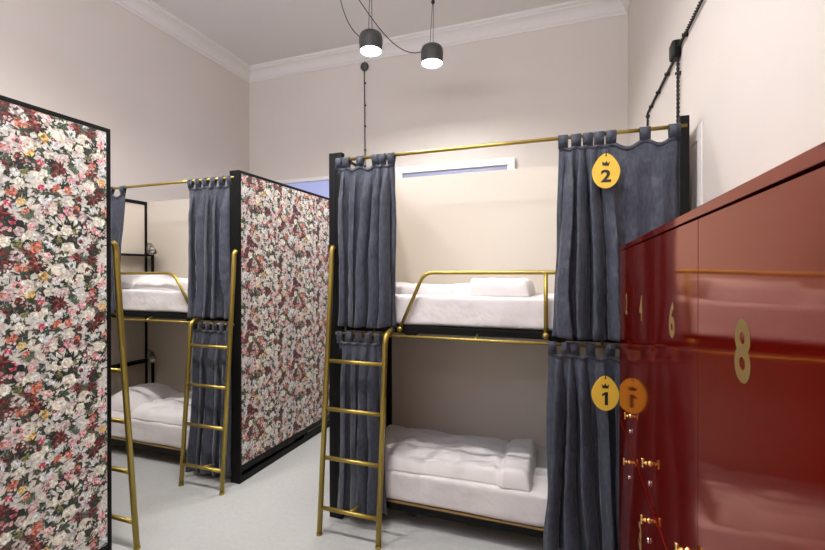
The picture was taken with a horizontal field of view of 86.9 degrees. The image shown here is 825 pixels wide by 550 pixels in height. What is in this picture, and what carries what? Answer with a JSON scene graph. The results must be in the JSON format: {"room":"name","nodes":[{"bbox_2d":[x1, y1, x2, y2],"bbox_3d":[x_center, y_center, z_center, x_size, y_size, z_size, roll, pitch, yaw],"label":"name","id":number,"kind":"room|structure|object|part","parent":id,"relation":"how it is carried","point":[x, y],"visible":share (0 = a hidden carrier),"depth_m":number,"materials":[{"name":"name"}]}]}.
{"room":"dormitory","nodes":[
{"label":"dormitory","id":0,"kind":"room"},
{"bbox_2d":[0,0,248,201],"bbox_3d":[-3.657,-0.717,3.277,0.120,4.620,6.900,0,0,20],"label":"wall","id":1,"kind":"structure","parent":0,"point":[171,113],"depth_m":4.72,"materials":[{"name":"paint"}]},
{"bbox_2d":[111,0,250,82],"bbox_3d":[-3.533,-2.941,3.224,0.150,0.173,6.900,0,0,20],"label":"trim","id":2,"kind":"structure","parent":1,"relation":"attached to","point":[149,11],"depth_m":5.33,"materials":[{"name":"white paint"}]},
{"bbox_2d":[111,419,542,549],"bbox_3d":[-1.199,1.643,2.402,5.340,0.100,7.140,0,0,20],"label":"floor","id":3,"kind":"structure","parent":0,"point":[276,508],"depth_m":2.84,"materials":[{"name":"plastic"}]},
{"bbox_2d":[0,95,111,549],"bbox_3d":[-1.972,0.403,1.538,0.050,2.388,1.800,0,0,20],"label":"partition panel","id":4,"kind":"object","parent":3,"relation":"on","point":[56,450],"visible":1,"depth_m":2.11,"materials":[{"name":"floral wallpaper"},{"name":"black metal"}]},
{"bbox_3d":[-1.974,-0.780,1.534,0.050,0.022,1.756,0,0,20],"label":"rail","id":5,"kind":"part","parent":4,"relation":"part of","materials":[{"name":"black metal"}]},
{"bbox_3d":[-1.972,1.530,1.542,0.048,0.134,1.756,0,0,20],"label":"rail","id":6,"kind":"part","parent":4,"relation":"part of","materials":[{"name":"black metal"}]},
{"bbox_3d":[-1.672,0.400,2.374,0.050,2.388,0.022,0,0,20],"label":"post","id":7,"kind":"part","parent":4,"relation":"part of","materials":[{"name":"black metal"}]},
{"bbox_2d":[111,240,140,549],"bbox_3d":[-1.819,0.701,2.509,0.430,1.786,0.218,0,0,20],"label":"ladder","id":8,"kind":"object","parent":3,"relation":"on","point":[126,421],"visible":0.5,"depth_m":2.46,"materials":[{"name":"gold metal"}]},
{"bbox_2d":[111,170,298,482],"bbox_3d":[-2.153,0.395,4.061,1.996,2.388,0.878,0,0,20],"label":"bunk bed","id":9,"kind":"object","parent":3,"relation":"on","point":[163,224],"visible":0.23,"depth_m":4.63,"materials":[{"name":"black metal"}]},
{"bbox_2d":[111,186,126,313],"bbox_3d":[-2.786,-0.211,3.829,0.705,1.102,0.070,0,0,20],"label":"curtain","id":10,"kind":"object","parent":9,"relation":"hanging from","point":[117,203],"visible":0.09,"depth_m":3.75,"materials":[{"name":"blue fabric"}]},
{"bbox_3d":[-3.071,0.359,4.395,0.018,2.258,0.786,0,0,20],"label":"panel","id":11,"kind":"part","parent":9,"relation":"part of","materials":[{"name":"beige"}]},
{"bbox_2d":[111,358,146,366],"bbox_3d":[-2.981,0.921,4.428,0.106,0.015,0.668,0,0,20],"label":"shelf","id":12,"kind":"object","parent":9,"relation":"attached to","point":[132,361],"depth_m":4.54,"materials":[{"name":"black metal"}]},
{"bbox_3d":[-2.921,1.178,4.407,0.022,0.540,0.668,0,0,20],"label":"headboard","id":13,"kind":"part","parent":9,"relation":"part of","materials":[{"name":"black metal"}]},
{"bbox_3d":[-3.072,-0.782,4.391,0.042,0.035,0.786,0,0,20],"label":"rail","id":14,"kind":"part","parent":9,"relation":"part of","materials":[{"name":"black metal"}]},
{"bbox_3d":[-2.922,0.050,4.403,0.022,0.540,0.668,0,0,20],"label":"headboard","id":15,"kind":"part","parent":9,"relation":"part of","materials":[{"name":"black metal"}]},
{"bbox_3d":[-2.931,0.393,4.785,0.042,2.388,0.042,0,0,20],"label":"post","id":16,"kind":"part","parent":9,"relation":"part of","materials":[{"name":"black metal"}]},
{"bbox_3d":[-2.145,1.470,4.086,1.911,0.042,0.790,0,0,20],"label":"bed frame","id":17,"kind":"part","parent":9,"relation":"part of","materials":[{"name":"black metal"}]},
{"bbox_2d":[111,410,189,449],"bbox_3d":[-2.065,1.345,4.052,1.723,0.198,0.768,0,0,20],"label":"mattress","id":18,"kind":"object","parent":9,"relation":"on","point":[153,432],"visible":0.17,"depth_m":3.71,"materials":[{"name":"white fabric"}]},
{"bbox_2d":[111,383,179,412],"bbox_3d":[-2.626,1.159,4.246,0.496,0.170,0.551,0,0,20],"label":"pillow","id":19,"kind":"object","parent":18,"relation":"on","point":[139,394],"visible":0.6,"depth_m":4.10,"materials":[{"name":"white fabric"}]},
{"bbox_2d":[131,390,191,426],"bbox_3d":[-1.844,1.188,3.937,1.155,0.119,0.685,0,0,20],"label":"duvet","id":20,"kind":"object","parent":18,"relation":"on","point":[169,410],"visible":0.21,"depth_m":3.77,"materials":[{"name":"white fabric"}]},
{"bbox_2d":[144,349,156,362],"bbox_3d":[-2.750,0.853,4.574,0.085,0.135,0.229,0,0,-42],"label":"reading lamp","id":21,"kind":"object","parent":9,"relation":"attached to","point":[152,358],"visible":1,"depth_m":4.53,"materials":[{"name":"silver metal"}]},
{"bbox_3d":[-2.711,0.859,4.525,0.110,0.122,0.093,0,0,20],"label":"lamp shade","id":22,"kind":"part","parent":21,"relation":"part of","materials":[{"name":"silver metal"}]},
{"bbox_2d":[144,243,156,254],"bbox_3d":[-2.751,-0.276,4.570,0.085,0.135,0.229,0,0,-42],"label":"reading lamp","id":23,"kind":"object","parent":9,"relation":"attached to","point":[151,250],"visible":1,"depth_m":4.53,"materials":[{"name":"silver metal"}]},
{"bbox_3d":[-2.712,-0.269,4.521,0.110,0.122,0.093,0,0,20],"label":"lamp shade","id":24,"kind":"part","parent":23,"relation":"part of","materials":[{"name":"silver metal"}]},
{"bbox_2d":[115,288,187,312],"bbox_3d":[-2.066,0.220,4.048,1.724,0.192,0.766,0,0,20],"label":"mattress","id":25,"kind":"object","parent":9,"relation":"on","point":[133,299],"visible":0.23,"depth_m":3.69,"materials":[{"name":"white fabric"}]},
{"bbox_2d":[121,275,172,288],"bbox_3d":[-2.627,0.046,4.242,0.497,0.151,0.552,0,0,20],"label":"pillow","id":26,"kind":"object","parent":25,"relation":"on","point":[127,281],"visible":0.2,"depth_m":4.03,"materials":[{"name":"white fabric"}]},
{"bbox_2d":[132,278,187,289],"bbox_3d":[-1.835,0.075,3.928,1.138,0.101,0.647,0,0,20],"label":"duvet","id":27,"kind":"object","parent":25,"relation":"on","point":[143,284],"visible":0.3,"depth_m":3.73,"materials":[{"name":"white fabric"}]},
{"bbox_3d":[-2.421,0.157,3.747,1.444,0.367,0.023,0,0,20],"label":"guard rail","id":28,"kind":"part","parent":9,"relation":"part of","materials":[{"name":"gold metal"}]},
{"bbox_3d":[-2.146,0.342,4.082,1.911,0.042,0.790,0,0,20],"label":"bed frame","id":29,"kind":"part","parent":9,"relation":"part of","materials":[{"name":"black metal"}]},
{"bbox_3d":[-2.294,0.377,3.654,1.986,0.017,0.017,0,0,20],"label":"curtain rod","id":30,"kind":"part","parent":9,"relation":"part of","materials":[{"name":"gold metal"}]},
{"bbox_3d":[-2.294,-0.747,3.654,1.986,0.021,0.021,0,0,20],"label":"curtain rod","id":31,"kind":"part","parent":9,"relation":"part of","materials":[{"name":"gold metal"}]},
{"bbox_3d":[-2.008,0.343,4.465,1.911,2.288,0.020,0,0,20],"label":"panel","id":32,"kind":"part","parent":9,"relation":"part of","materials":[{"name":"beige"}]},
{"bbox_2d":[185,321,230,477],"bbox_3d":[-1.587,0.954,3.393,0.471,1.182,0.110,0,0,20],"label":"curtain","id":33,"kind":"object","parent":9,"relation":"hanging from","point":[204,447],"visible":0.78,"depth_m":3.37,"materials":[{"name":"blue fabric"}]},
{"bbox_2d":[187,175,231,318],"bbox_3d":[-1.585,-0.212,3.393,0.478,1.101,0.118,0,0,20],"label":"curtain","id":34,"kind":"object","parent":9,"relation":"hanging from","point":[209,261],"visible":0.98,"depth_m":3.38,"materials":[{"name":"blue fabric"}]},
{"bbox_3d":[-1.373,0.396,3.345,0.042,2.388,0.042,0,0,20],"label":"post","id":35,"kind":"part","parent":9,"relation":"part of","materials":[{"name":"black metal"}]},
{"bbox_2d":[178,249,237,495],"bbox_3d":[-1.535,0.699,3.308,0.424,1.787,0.228,0,0,20],"label":"ladder","id":36,"kind":"object","parent":3,"relation":"on","point":[190,345],"visible":0.96,"depth_m":3.25,"materials":[{"name":"gold metal"}]},
{"bbox_3d":[-1.717,0.959,3.373,0.033,1.266,0.220,0,0,20],"label":"rail","id":37,"kind":"part","parent":36,"relation":"part of","materials":[{"name":"gold metal"}]},
{"bbox_3d":[-1.360,0.699,3.221,0.033,1.787,0.178,0,0,20],"label":"rail","id":38,"kind":"part","parent":36,"relation":"part of","materials":[{"name":"gold metal"}]},
{"bbox_2d":[234,170,328,483],"bbox_3d":[-1.032,0.393,4.157,0.050,2.388,1.800,0,0,20],"label":"partition panel","id":39,"kind":"object","parent":3,"relation":"on","point":[281,231],"visible":0.71,"depth_m":3.72,"materials":[{"name":"floral wallpaper"},{"name":"black metal"}]},
{"bbox_3d":[-1.332,0.396,3.320,0.050,2.388,0.022,0,0,20],"label":"post","id":40,"kind":"part","parent":39,"relation":"part of","materials":[{"name":"black metal"}]},
{"bbox_3d":[-1.033,-0.790,4.153,0.050,0.022,1.756,0,0,20],"label":"rail","id":41,"kind":"part","parent":39,"relation":"part of","materials":[{"name":"black metal"}]},
{"bbox_3d":[-1.032,1.520,4.161,0.048,0.134,1.756,0,0,20],"label":"rail","id":42,"kind":"part","parent":39,"relation":"part of","materials":[{"name":"black metal"}]},
{"bbox_2d":[316,245,394,549],"bbox_3d":[-0.350,0.700,2.701,0.432,1.787,0.252,0,0,20],"label":"ladder","id":43,"kind":"object","parent":3,"relation":"on","point":[380,465],"visible":0.99,"depth_m":2.66,"materials":[{"name":"gold metal"}]},
{"bbox_3d":[-0.544,0.700,2.746,0.033,1.787,0.203,0,0,20],"label":"rail","id":44,"kind":"part","parent":43,"relation":"part of","materials":[{"name":"gold metal"}]},
{"bbox_3d":[-0.165,0.960,2.633,0.033,1.266,0.245,0,0,20],"label":"rail","id":45,"kind":"part","parent":43,"relation":"part of","materials":[{"name":"gold metal"}]},
{"bbox_2d":[329,153,385,517],"bbox_3d":[-0.220,0.394,3.696,0.050,2.388,1.800,0,0,20],"label":"partition panel","id":46,"kind":"object","parent":3,"relation":"on","point":[332,171],"visible":0.04,"depth_m":2.85,"materials":[{"name":"black metal"}]},
{"bbox_3d":[-0.520,0.397,2.860,0.050,2.388,0.022,0,0,20],"label":"post","id":47,"kind":"part","parent":46,"relation":"part of","materials":[{"name":"black metal"}]},
{"bbox_2d":[335,115,689,538],"bbox_3d":[0.585,0.396,2.909,1.996,2.388,0.878,0,0,20],"label":"bunk bed","id":48,"kind":"object","parent":3,"relation":"on","point":[461,227],"visible":0.34,"depth_m":3.34,"materials":[{"name":"black metal"}]},
{"bbox_3d":[-0.472,0.397,2.853,0.042,2.388,0.042,0,0,20],"label":"post","id":49,"kind":"part","parent":48,"relation":"part of","materials":[{"name":"black metal"}]},
{"bbox_2d":[336,331,386,515],"bbox_3d":[-0.340,0.941,2.777,0.359,1.154,0.111,0,0,20],"label":"curtain","id":50,"kind":"object","parent":48,"relation":"hanging from","point":[360,385],"visible":0.83,"depth_m":2.75,"materials":[{"name":"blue fabric"}]},
{"bbox_2d":[331,152,396,327],"bbox_3d":[-0.332,-0.214,2.773,0.476,1.096,0.114,0,0,20],"label":"curtain","id":51,"kind":"object","parent":48,"relation":"hanging from","point":[367,197],"visible":0.98,"depth_m":2.75,"materials":[{"name":"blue fabric"}]},
{"bbox_3d":[-0.193,0.394,3.632,0.042,2.388,0.042,0,0,20],"label":"post","id":52,"kind":"part","parent":48,"relation":"part of","materials":[{"name":"black metal"}]},
{"bbox_3d":[0.594,1.471,2.933,1.911,0.042,0.790,0,0,20],"label":"bed frame","id":53,"kind":"part","parent":48,"relation":"part of","materials":[{"name":"black metal"}]},
{"bbox_2d":[385,446,547,526],"bbox_3d":[0.585,1.346,2.930,1.888,0.198,0.766,0,0,20],"label":"mattress","id":54,"kind":"object","parent":48,"relation":"on","point":[478,498],"visible":0.11,"depth_m":2.63,"materials":[{"name":"white fabric"}]},
{"bbox_2d":[385,425,537,491],"bbox_3d":[0.245,1.192,2.967,1.160,0.113,0.628,0,0,20],"label":"duvet","id":55,"kind":"object","parent":54,"relation":"on","point":[502,463],"visible":0.86,"depth_m":2.81,"materials":[{"name":"white fabric"}]},
{"bbox_2d":[395,293,553,330],"bbox_3d":[0.584,0.221,2.926,1.888,0.192,0.765,0,0,20],"label":"mattress","id":56,"kind":"object","parent":48,"relation":"on","point":[505,312],"visible":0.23,"depth_m":2.60,"materials":[{"name":"white fabric"}]},
{"bbox_2d":[395,277,535,296],"bbox_3d":[0.250,0.072,2.994,1.133,0.110,0.517,0,0,20],"label":"duvet","id":57,"kind":"object","parent":56,"relation":"on","point":[492,286],"visible":0.86,"depth_m":2.71,"materials":[{"name":"white fabric"}]},
{"bbox_3d":[0.591,0.157,2.496,1.444,0.365,0.023,0,0,20],"label":"guard rail","id":58,"kind":"part","parent":48,"relation":"part of","materials":[{"name":"gold metal"}]},
{"bbox_3d":[0.434,0.378,2.505,1.986,0.017,0.017,0,0,20],"label":"curtain rod","id":59,"kind":"part","parent":48,"relation":"part of","materials":[{"name":"gold metal"}]},
{"bbox_3d":[0.593,0.343,2.929,1.911,0.042,0.790,0,0,20],"label":"bed frame","id":60,"kind":"part","parent":48,"relation":"part of","materials":[{"name":"black metal"}]},
{"bbox_3d":[0.730,0.344,3.312,1.911,2.288,0.020,0,0,20],"label":"panel","id":61,"kind":"part","parent":48,"relation":"part of","materials":[{"name":"beige paint"}]},
{"bbox_3d":[0.435,-0.746,2.505,1.986,0.021,0.021,0,0,20],"label":"curtain rod","id":62,"kind":"part","parent":48,"relation":"part of","materials":[{"name":"gold metal"}]},
{"bbox_3d":[0.748,0.161,2.439,0.023,0.349,0.023,0,0,20],"label":"rail post","id":63,"kind":"part","parent":48,"relation":"part of","materials":[{"name":"gold metal"}]},
{"bbox_2d":[543,341,619,549],"bbox_3d":[1.029,0.946,2.288,0.654,1.163,0.114,0,0,20],"label":"curtain","id":64,"kind":"object","parent":48,"relation":"hanging from","point":[582,438],"visible":0.65,"depth_m":2.32,"materials":[{"name":"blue fabric"}]},
{"bbox_2d":[591,357,618,410],"bbox_3d":[0.984,0.555,2.221,0.132,0.274,0.012,0,0,12],"label":"number tag","id":65,"kind":"object","parent":64,"relation":"attached to","point":[605,393],"visible":1,"depth_m":2.22,"materials":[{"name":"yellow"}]},
{"bbox_2d":[552,123,680,341],"bbox_3d":[1.050,-0.208,2.275,0.615,1.107,0.109,0,0,20],"label":"curtain","id":66,"kind":"object","parent":48,"relation":"hanging from","point":[593,221],"visible":0.81,"depth_m":2.28,"materials":[{"name":"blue fabric"}]},
{"bbox_2d":[592,138,619,187],"bbox_3d":[0.985,-0.571,2.216,0.132,0.259,0.012,0,0,20],"label":"number tag","id":67,"kind":"object","parent":66,"relation":"attached to","point":[606,170],"visible":1,"depth_m":2.21,"materials":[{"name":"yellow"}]},
{"bbox_3d":[1.366,0.397,2.193,0.042,2.388,0.042,0,0,20],"label":"post","id":68,"kind":"part","parent":48,"relation":"part of","materials":[{"name":"black metal"}]},
{"bbox_2d":[619,230,655,549],"bbox_3d":[1.018,0.730,1.645,0.391,1.728,0.919,0,0,20],"label":"locker","id":69,"kind":"object","parent":3,"relation":"on","point":[637,257],"visible":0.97,"depth_m":1.58,"materials":[{"name":"red metal"}]},
{"bbox_3d":[0.942,1.117,1.907,0.018,0.846,0.478,0,0,20],"label":"door","id":70,"kind":"part","parent":69,"relation":"part of","materials":[{"name":"red paint"}]},
{"bbox_3d":[0.943,0.288,1.904,0.018,0.801,0.478,0,0,20],"label":"door","id":71,"kind":"part","parent":69,"relation":"part of","materials":[{"name":"red paint"}]},
{"bbox_3d":[1.029,-0.124,1.637,0.366,0.019,0.919,0,0,20],"label":"panel","id":72,"kind":"part","parent":69,"relation":"part of","materials":[{"name":"red paint"}]},
{"bbox_3d":[0.788,0.289,1.471,0.018,0.801,0.439,0,0,20],"label":"door","id":73,"kind":"part","parent":69,"relation":"part of","materials":[{"name":"red paint"}]},
{"bbox_3d":[0.786,1.119,1.475,0.018,0.846,0.439,0,0,20],"label":"door","id":74,"kind":"part","parent":69,"relation":"part of","materials":[{"name":"red paint"}]},
{"bbox_3d":[0.715,0.753,1.339,0.026,0.027,0.018,0,0,20],"label":"knob","id":75,"kind":"part","parent":69,"relation":"part of","materials":[{"name":"gold metal"}]},
{"bbox_3d":[0.716,0.577,1.336,0.026,0.027,0.018,0,0,20],"label":"knob","id":76,"kind":"part","parent":69,"relation":"part of","materials":[{"name":"gold metal"}]},
{"bbox_2d":[654,142,824,549],"bbox_3d":[0.705,0.733,0.772,0.391,1.728,0.919,0,0,20],"label":"locker","id":77,"kind":"object","parent":3,"relation":"on","point":[740,274],"visible":1,"depth_m":0.61,"materials":[{"name":"red paint"}]},
{"bbox_3d":[0.634,1.120,1.052,0.018,0.846,0.443,0,0,20],"label":"door","id":78,"kind":"part","parent":77,"relation":"part of","materials":[{"name":"red paint"}]},
{"bbox_3d":[0.636,0.291,1.048,0.018,0.801,0.443,0,0,20],"label":"door","id":79,"kind":"part","parent":77,"relation":"part of","materials":[{"name":"red paint"}]},
{"bbox_3d":[0.565,0.578,0.915,0.026,0.027,0.018,0,0,20],"label":"knob","id":80,"kind":"part","parent":77,"relation":"part of","materials":[{"name":"gold metal"}]},
{"bbox_3d":[0.716,-0.121,0.765,0.366,0.019,0.919,0,0,20],"label":"panel","id":81,"kind":"part","parent":77,"relation":"part of","materials":[{"name":"red paint"}]},
{"bbox_3d":[0.480,0.292,0.615,0.018,0.801,0.474,0,0,20],"label":"door","id":82,"kind":"part","parent":77,"relation":"part of","materials":[{"name":"red paint"}]},
{"bbox_2d":[152,0,574,64],"bbox_3d":[-1.203,-3.077,2.387,5.340,0.100,7.140,0,0,20],"label":"ceiling","id":83,"kind":"structure","parent":0,"point":[254,31],"depth_m":5.15,"materials":[{"name":"paint"}]},
{"bbox_2d":[340,0,382,56],"bbox_3d":[-0.532,-2.561,4.113,0.524,0.945,0.220,0,0,20],"label":"pendant lamp","id":84,"kind":"object","parent":83,"relation":"hanging from","point":[370,40],"visible":1,"depth_m":4.00,"materials":[{"name":"grey metal"}]},
{"bbox_3d":[-0.389,-2.177,4.063,0.220,0.178,0.220,0,0,20],"label":"lamp shade","id":85,"kind":"part","parent":84,"relation":"part of","materials":[{"name":"grey metal"}]},
{"bbox_2d":[361,46,380,53],"bbox_3d":[-0.389,-2.114,4.063,0.189,0.008,0.189,0,0,20],"label":"diffuser","id":86,"kind":"object","parent":84,"relation":"attached to","point":[364,49],"depth_m":4.08,"materials":[{"name":"white"}]},
{"bbox_2d":[359,0,442,68],"bbox_3d":[-0.237,-2.557,4.290,1.077,0.955,0.220,0,0,2],"label":"pendant lamp","id":87,"kind":"object","parent":83,"relation":"hanging from","point":[431,52],"visible":1,"depth_m":4.22,"materials":[{"name":"grey metal"}]},
{"bbox_3d":[0.192,-2.168,4.280,0.220,0.178,0.220,0,0,20],"label":"lamp shade","id":88,"kind":"part","parent":87,"relation":"part of","materials":[{"name":"grey metal"}]},
{"bbox_2d":[423,59,440,65],"bbox_3d":[0.192,-2.105,4.280,0.189,0.008,0.189,0,0,20],"label":"diffuser","id":89,"kind":"object","parent":87,"relation":"attached to","point":[426,62],"depth_m":4.30,"materials":[{"name":"white"}]},
{"bbox_2d":[249,14,627,180],"bbox_3d":[-0.015,-0.729,5.698,5.340,4.620,0.120,0,0,20],"label":"wall","id":90,"kind":"structure","parent":0,"point":[569,79],"depth_m":5.42,"materials":[{"name":"paint"}]},
{"bbox_2d":[276,176,328,197],"bbox_3d":[-1.474,-0.491,6.133,1.680,1.745,0.050,0,0,20],"label":"window","id":91,"kind":"structure","parent":90,"relation":"in","point":[316,185],"depth_m":6.10,"materials":[{"name":"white glass"}]},
{"bbox_3d":[-1.474,-0.491,6.133,1.680,1.745,0.050,0,0,20],"label":"frame","id":92,"kind":"part","parent":91,"relation":"part of","materials":[{"name":"white paint"}]},
{"bbox_3d":[-1.469,-0.511,6.144,1.500,1.605,0.015,0,0,20],"label":"pane","id":93,"kind":"part","parent":91,"relation":"part of","materials":[{"name":"blue"}]},
{"bbox_2d":[360,61,368,70],"bbox_3d":[-0.646,-2.805,5.832,0.116,0.139,0.040,0,0,20],"label":"junction box","id":94,"kind":"object","parent":90,"relation":"attached to","point":[364,66],"visible":1,"depth_m":5.82,"materials":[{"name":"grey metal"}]},
{"bbox_2d":[364,71,365,167],"bbox_3d":[-0.639,-2.069,5.838,0.026,1.343,0.030,0,0,20],"label":"cable","id":95,"kind":"object","parent":90,"relation":"attached to","point":[364,71],"visible":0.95,"depth_m":5.83,"materials":[{"name":"black plastic"}]},
{"bbox_2d":[249,0,626,82],"bbox_3d":[-0.062,-2.952,5.564,5.100,0.173,0.150,0,0,20],"label":"trim","id":96,"kind":"structure","parent":90,"relation":"attached to","point":[577,11],"depth_m":5.34,"materials":[{"name":"white paint"}]},
{"bbox_2d":[396,157,514,178],"bbox_3d":[0.503,-0.506,5.423,1.520,1.775,0.050,0,0,20],"label":"window","id":97,"kind":"structure","parent":90,"relation":"in","point":[502,163],"depth_m":5.39,"materials":[{"name":"white glass"}]},
{"bbox_3d":[0.507,-0.511,5.434,1.340,1.605,0.015,0,0,20],"label":"pane","id":98,"kind":"part","parent":97,"relation":"part of","materials":[{"name":"blue"}]},
{"bbox_2d":[628,0,824,203],"bbox_3d":[1.255,-0.716,1.512,0.120,4.620,6.900,0,0,20],"label":"wall","id":99,"kind":"structure","parent":0,"point":[753,71],"depth_m":1.71,"materials":[{"name":"paint"}]},
{"bbox_2d":[620,0,630,13],"bbox_3d":[1.126,-2.940,1.550,0.150,0.173,6.900,0,0,20],"label":"trim","id":100,"kind":"structure","parent":99,"relation":"attached to","point":[626,3],"depth_m":4.68,"materials":[{"name":"white paint"}]},
{"bbox_2d":[646,62,674,125],"bbox_3d":[1.726,-1.069,3.045,0.030,0.480,0.980,0,0,20],"label":"cable","id":101,"kind":"object","parent":99,"relation":"attached to","point":[667,73],"visible":0.73,"depth_m":3.06,"materials":[{"name":"black plastic"}]},
{"bbox_2d":[669,39,680,61],"bbox_3d":[1.536,-1.311,2.546,0.050,0.102,0.090,0,0,20],"label":"junction box","id":102,"kind":"object","parent":99,"relation":"attached to","point":[674,50],"visible":0.89,"depth_m":2.51,"materials":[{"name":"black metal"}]},
{"bbox_2d":[675,57,680,122],"bbox_3d":[1.539,-1.045,2.525,0.030,0.435,0.026,0,0,20],"label":"cable","id":103,"kind":"object","parent":99,"relation":"attached to","point":[678,73],"visible":0.87,"depth_m":2.52,"materials":[{"name":"black plastic"}]},
{"bbox_2d":[678,0,703,47],"bbox_3d":[1.248,-1.309,1.714,0.030,0.026,1.685,0,0,20],"label":"cable","id":104,"kind":"object","parent":99,"relation":"attached to","point":[685,34],"visible":1,"depth_m":2.27,"materials":[{"name":"black plastic"}]},
{"bbox_2d":[689,121,702,210],"bbox_3d":[1.565,0.422,2.563,0.008,2.335,0.980,0,0,20],"label":"door","id":105,"kind":"structure","parent":99,"relation":"in","point":[696,137],"depth_m":2.20,"materials":[{"name":"white paint"}]}
]}

